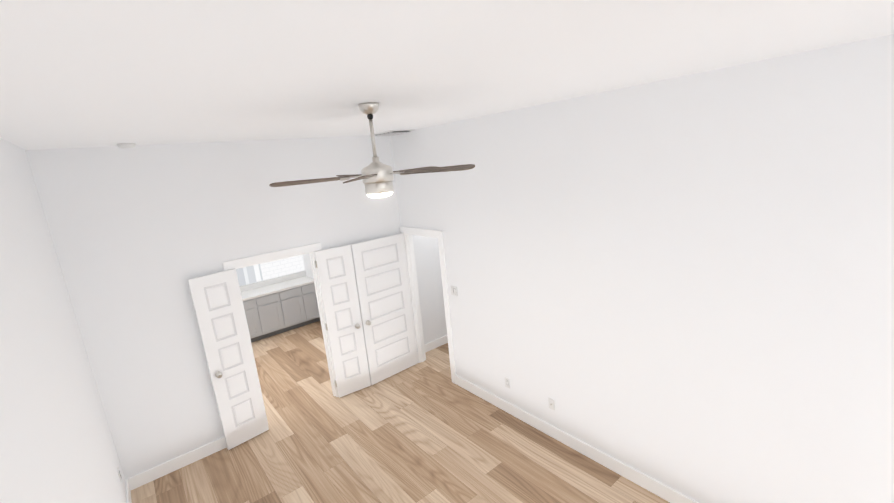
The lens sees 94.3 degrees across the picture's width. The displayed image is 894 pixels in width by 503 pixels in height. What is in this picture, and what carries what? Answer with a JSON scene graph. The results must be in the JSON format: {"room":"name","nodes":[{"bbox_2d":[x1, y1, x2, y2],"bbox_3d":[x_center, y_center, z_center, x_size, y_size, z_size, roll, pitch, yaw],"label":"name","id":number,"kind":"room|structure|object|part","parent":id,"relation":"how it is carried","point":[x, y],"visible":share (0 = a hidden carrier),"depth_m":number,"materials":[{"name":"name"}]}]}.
{"room":"empty bedroom","nodes":[
{"label":"empty bedroom","id":0,"kind":"room"},
{"bbox_2d":[0,138,126,502],"bbox_3d":[-1.123,1.202,0.994,0.120,3.350,7.490,-15,16,-37],"label":"wall","id":1,"kind":"structure","parent":0,"point":[57,445],"depth_m":2.35,"materials":[{"name":"white paint"}]},
{"bbox_2d":[117,467,121,481],"bbox_3d":[-3.030,2.069,3.841,0.014,0.116,0.070,-15,16,-37],"label":"electrical outlet","id":2,"kind":"object","parent":1,"relation":"attached to","point":[119,474],"visible":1,"depth_m":3.83,"materials":[{"name":"white plastic"}]},
{"bbox_2d":[125,478,132,502],"bbox_3d":[-0.922,2.750,1.385,0.022,0.135,7.250,-15,16,-37],"label":"baseboard","id":3,"kind":"structure","parent":1,"relation":"attached to","point":[129,486],"depth_m":4.05,"materials":[{"name":"white paint"}]},
{"bbox_2d":[25,136,400,478],"bbox_3d":[-1.982,0.398,4.969,3.679,3.350,0.120,-15,16,-37],"label":"wall","id":4,"kind":"structure","parent":0,"point":[141,235],"depth_m":4.22,"materials":[{"name":"white paint"}]},
{"bbox_2d":[129,436,226,489],"bbox_3d":[-2.710,2.214,4.547,1.239,0.135,0.018,-15,16,-37],"label":"baseboard","id":5,"kind":"structure","parent":4,"relation":"attached to","point":[163,469],"depth_m":4.41,"materials":[{"name":"white paint"}]},
{"bbox_2d":[187,269,268,449],"bbox_3d":[-2.385,1.205,4.595,0.150,1.992,0.465,7,18,44],"label":"bathroom door","id":6,"kind":"structure","parent":4,"relation":"in","point":[220,317],"depth_m":4.56,"materials":[{"name":"white paint"}]},
{"bbox_2d":[222,242,337,425],"bbox_3d":[-1.947,1.013,5.088,1.108,2.097,0.168,-15,16,-37],"label":"door frame","id":7,"kind":"structure","parent":4,"relation":"attached to","point":[241,262],"depth_m":5.04,"materials":[{"name":"white paint"}]},
{"bbox_2d":[314,245,370,397],"bbox_3d":[-1.346,0.927,5.408,0.465,1.992,0.150,-13,15,-31],"label":"bathroom door","id":8,"kind":"structure","parent":4,"relation":"in","point":[338,287],"depth_m":5.38,"materials":[{"name":"white paint"}]},
{"bbox_2d":[351,233,417,384],"bbox_3d":[-0.835,0.796,5.784,0.810,1.992,0.150,-16,16,-39],"label":"hall door","id":9,"kind":"structure","parent":4,"relation":"in","point":[381,277],"depth_m":5.74,"materials":[{"name":"white paint"}]},
{"bbox_2d":[240,271,302,286],"bbox_3d":[-4.153,0.310,7.666,2.950,2.750,0.120,-15,16,-37],"label":"wall","id":10,"kind":"structure","parent":0,"point":[272,278],"depth_m":8.16,"materials":[{"name":"white paint"}]},
{"bbox_2d":[236,255,304,285],"bbox_3d":[-3.978,0.164,7.705,2.568,1.015,0.006,-15,16,-37],"label":"bathroom mirror","id":11,"kind":"object","parent":10,"relation":"attached to","point":[266,271],"visible":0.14,"depth_m":8.14,"materials":[{"name":"clear glass"}]},
{"bbox_2d":[240,271,303,290],"bbox_3d":[-3.925,0.721,7.820,2.578,0.100,0.017,-15,16,-37],"label":"backsplash","id":12,"kind":"structure","parent":10,"relation":"attached to","point":[297,276],"depth_m":8.17,"materials":[{"name":"white tile"}]},
{"bbox_2d":[303,253,312,277],"bbox_3d":[-1.920,0.180,7.312,0.120,2.750,3.450,-15,16,-37],"label":"wall","id":13,"kind":"structure","parent":0,"point":[307,265],"depth_m":8.40,"materials":[{"name":"white paint"}]},
{"bbox_2d":[131,321,669,502],"bbox_3d":[-0.112,2.219,4.022,10.000,0.120,14.000,-15,16,-37],"label":"floor","id":14,"kind":"structure","parent":0,"point":[427,430],"depth_m":4.38,"materials":[{"name":"brown wood"}]},
{"bbox_2d":[242,283,319,342],"bbox_3d":[-3.707,1.242,7.728,2.568,0.830,0.551,-15,16,-37],"label":"bathroom vanity","id":15,"kind":"object","parent":14,"relation":"on","point":[276,306],"depth_m":7.84,"materials":[{"name":"grey wood"}]},
{"bbox_2d":[241,275,313,298],"bbox_3d":[-3.747,0.820,7.626,2.578,0.042,0.562,-15,16,-37],"label":"countertop","id":16,"kind":"structure","parent":15,"relation":"on","point":[303,279],"depth_m":7.94,"materials":[{"name":"white stone"}]},
{"bbox_2d":[412,235,446,343],"bbox_3d":[-0.178,0.172,6.612,1.175,2.750,0.120,-15,16,-37],"label":"wall","id":17,"kind":"structure","parent":0,"point":[428,270],"depth_m":6.53,"materials":[{"name":"white paint"}]},
{"bbox_2d":[425,335,447,352],"bbox_3d":[-0.074,1.467,6.794,1.020,0.135,0.022,-15,16,-37],"label":"baseboard","id":18,"kind":"structure","parent":17,"relation":"attached to","point":[436,343],"depth_m":6.69,"materials":[{"name":"white paint"}]},
{"bbox_2d":[0,0,893,149],"bbox_3d":[0.137,-0.864,1.727,3.799,0.120,7.490,-15,16,-37],"label":"ceiling","id":19,"kind":"structure","parent":0,"point":[89,73],"depth_m":1.60,"materials":[{"name":"white paint"}]},
{"bbox_2d":[117,143,135,147],"bbox_3d":[-2.848,-0.939,3.686,0.136,0.038,0.136,-15,16,-37],"label":"smoke detector","id":20,"kind":"object","parent":19,"relation":"attached to","point":[126,145],"visible":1,"depth_m":3.64,"materials":[{"name":"white plastic"}]},
{"bbox_2d":[269,102,474,197],"bbox_3d":[-0.492,-0.667,2.784,1.293,0.605,1.273,-15,16,-37],"label":"ceiling fan","id":21,"kind":"object","parent":19,"relation":"hanging from","point":[376,176],"visible":1,"depth_m":2.69,"materials":[{"name":"silver metal"}]},
{"bbox_3d":[-0.836,-0.457,2.675,0.585,0.032,0.124,-9,13,-15],"label":"blade","id":22,"kind":"part","parent":21,"relation":"part of","materials":[{"name":"brown wood"}]},
{"bbox_3d":[-0.683,-0.564,3.091,0.124,0.032,0.585,-13,15,-32],"label":"blade","id":23,"kind":"part","parent":21,"relation":"part of","materials":[{"name":"brown wood"}]},
{"bbox_3d":[-0.476,-0.429,2.397,0.124,0.032,0.585,-5,13,3],"label":"blade","id":24,"kind":"part","parent":21,"relation":"part of","materials":[{"name":"brown wood"}]},
{"bbox_3d":[-0.230,-0.601,3.069,0.124,0.032,0.585,5,16,38],"label":"blade","id":25,"kind":"part","parent":21,"relation":"part of","materials":[{"name":"brown wood"}]},
{"bbox_3d":[-0.102,-0.518,2.640,0.585,0.032,0.124,-1,13,20],"label":"blade","id":26,"kind":"part","parent":21,"relation":"part of","materials":[{"name":"brown wood"}]},
{"bbox_2d":[369,129,414,136],"bbox_3d":[-0.690,-1.479,5.196,0.330,0.034,0.560,-15,16,-37],"label":"ceiling vent","id":27,"kind":"object","parent":19,"relation":"in","point":[392,133],"visible":0.98,"depth_m":5.08,"materials":[{"name":"white metal"}]},
{"bbox_2d":[390,34,893,502],"bbox_3d":[1.751,0.450,3.165,0.120,3.350,7.370,-15,16,-37],"label":"wall","id":28,"kind":"structure","parent":0,"point":[683,285],"depth_m":2.96,"materials":[{"name":"white paint"}]},
{"bbox_2d":[399,226,455,383],"bbox_3d":[-0.222,0.699,5.774,0.168,2.097,1.004,-15,16,-37],"label":"door frame","id":29,"kind":"structure","parent":28,"relation":"attached to","point":[425,232],"depth_m":5.87,"materials":[{"name":"white paint"}]},
{"bbox_2d":[451,286,457,295],"bbox_3d":[0.087,0.493,5.197,0.013,0.116,0.116,-15,16,-37],"label":"switch plate","id":30,"kind":"object","parent":28,"relation":"attached to","point":[454,290],"visible":1,"depth_m":5.19,"materials":[{"name":"white plastic"}]},
{"bbox_2d":[505,377,509,388],"bbox_3d":[0.694,1.514,4.771,0.014,0.116,0.070,-15,16,-37],"label":"electrical outlet","id":31,"kind":"object","parent":28,"relation":"attached to","point":[507,382],"visible":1,"depth_m":4.76,"materials":[{"name":"white plastic"}]},
{"bbox_2d":[548,398,554,409],"bbox_3d":[1.079,1.583,4.295,0.021,0.116,0.070,-15,16,-37],"label":"outlet","id":32,"kind":"object","parent":28,"relation":"attached to","point":[551,404],"visible":1,"depth_m":4.29,"materials":[{"name":"white plastic"}]},
{"bbox_2d":[455,375,698,502],"bbox_3d":[2.107,2.074,3.150,0.019,0.135,6.295,-15,16,-37],"label":"baseboard","id":33,"kind":"structure","parent":28,"relation":"attached to","point":[656,487],"depth_m":4.06,"materials":[{"name":"white paint"}]}
]}

